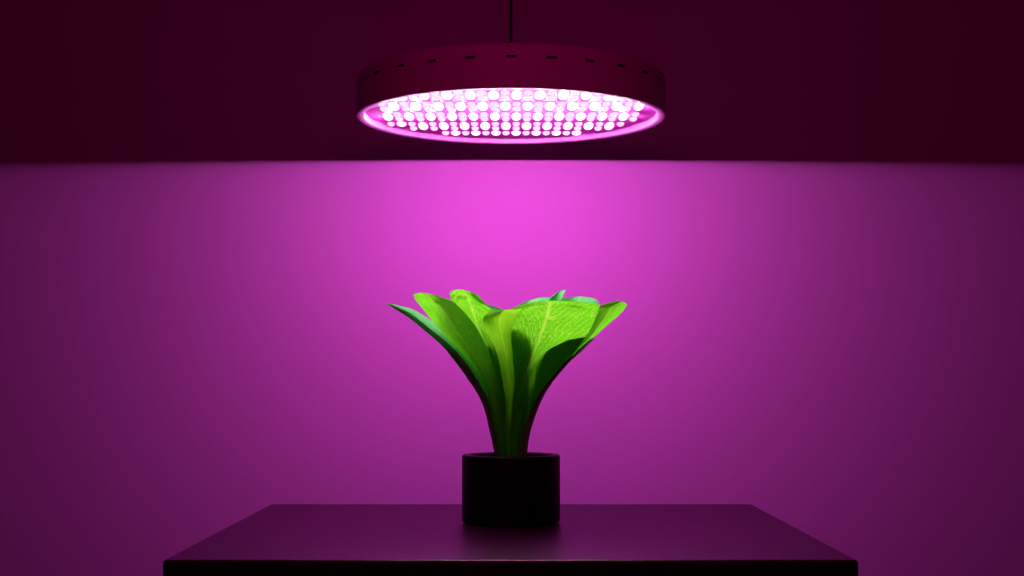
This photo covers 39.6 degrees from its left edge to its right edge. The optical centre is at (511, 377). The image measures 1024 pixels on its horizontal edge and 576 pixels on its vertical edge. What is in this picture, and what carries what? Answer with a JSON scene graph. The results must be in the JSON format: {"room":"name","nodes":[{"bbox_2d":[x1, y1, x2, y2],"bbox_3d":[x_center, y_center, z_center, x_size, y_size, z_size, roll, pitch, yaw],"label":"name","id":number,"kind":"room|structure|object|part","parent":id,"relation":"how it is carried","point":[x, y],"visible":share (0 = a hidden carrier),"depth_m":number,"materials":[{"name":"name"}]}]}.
{"room":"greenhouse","nodes":[
{"label":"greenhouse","id":0,"kind":"room"},
{"bbox_2d":[0,0,1023,575],"bbox_3d":[0.000,-0.358,2.330,6.400,2.700,0.100,0,0,0],"label":"wall","id":1,"kind":"structure","parent":0,"point":[814,255],"depth_m":2.28,"materials":[{"name":"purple paint"}]},
{"bbox_3d":[0.000,-1.683,0.540,6.400,0.050,3.480,0,0,0],"label":"ceiling","id":2,"kind":"structure","parent":0,"visible":0},
{"bbox_2d":[356,0,664,143],"bbox_3d":[-0.001,-1.004,1.930,0.424,1.306,0.424,0,0,0],"label":"lamp","id":3,"kind":"object","parent":2,"relation":"hanging from","point":[479,93],"visible":1,"depth_m":1.82,"materials":[{"name":"purple"}]},
{"bbox_3d":[-0.001,-1.029,1.930,0.004,1.218,0.004,0,0,-11],"label":"cord","id":4,"kind":"part","parent":3,"relation":"part of","materials":[{"name":"black rubber"}]},
{"bbox_3d":[0.000,0.967,0.540,6.400,0.050,3.480,0,0,0],"label":"floor","id":5,"kind":"structure","parent":0,"visible":0},
{"bbox_2d":[163,504,857,575],"bbox_3d":[-0.002,0.567,1.833,0.735,0.750,0.667,0,0,0],"label":"table","id":6,"kind":"object","parent":5,"relation":"on","point":[277,539],"visible":0.98,"depth_m":1.64,"materials":[{"name":"purple paint"}]},
{"bbox_2d":[387,289,626,526],"bbox_3d":[0.005,0.034,1.858,0.296,0.314,0.204,0,0,-30],"label":"potted plant","id":7,"kind":"object","parent":6,"relation":"on","point":[511,357],"visible":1,"depth_m":1.83,"materials":[{"name":"green plant"}]},
{"bbox_3d":[-0.001,0.146,1.885,0.130,0.090,0.130,0,0,0],"label":"pot","id":8,"kind":"part","parent":7,"relation":"part of","materials":[{"name":"black plastic"}]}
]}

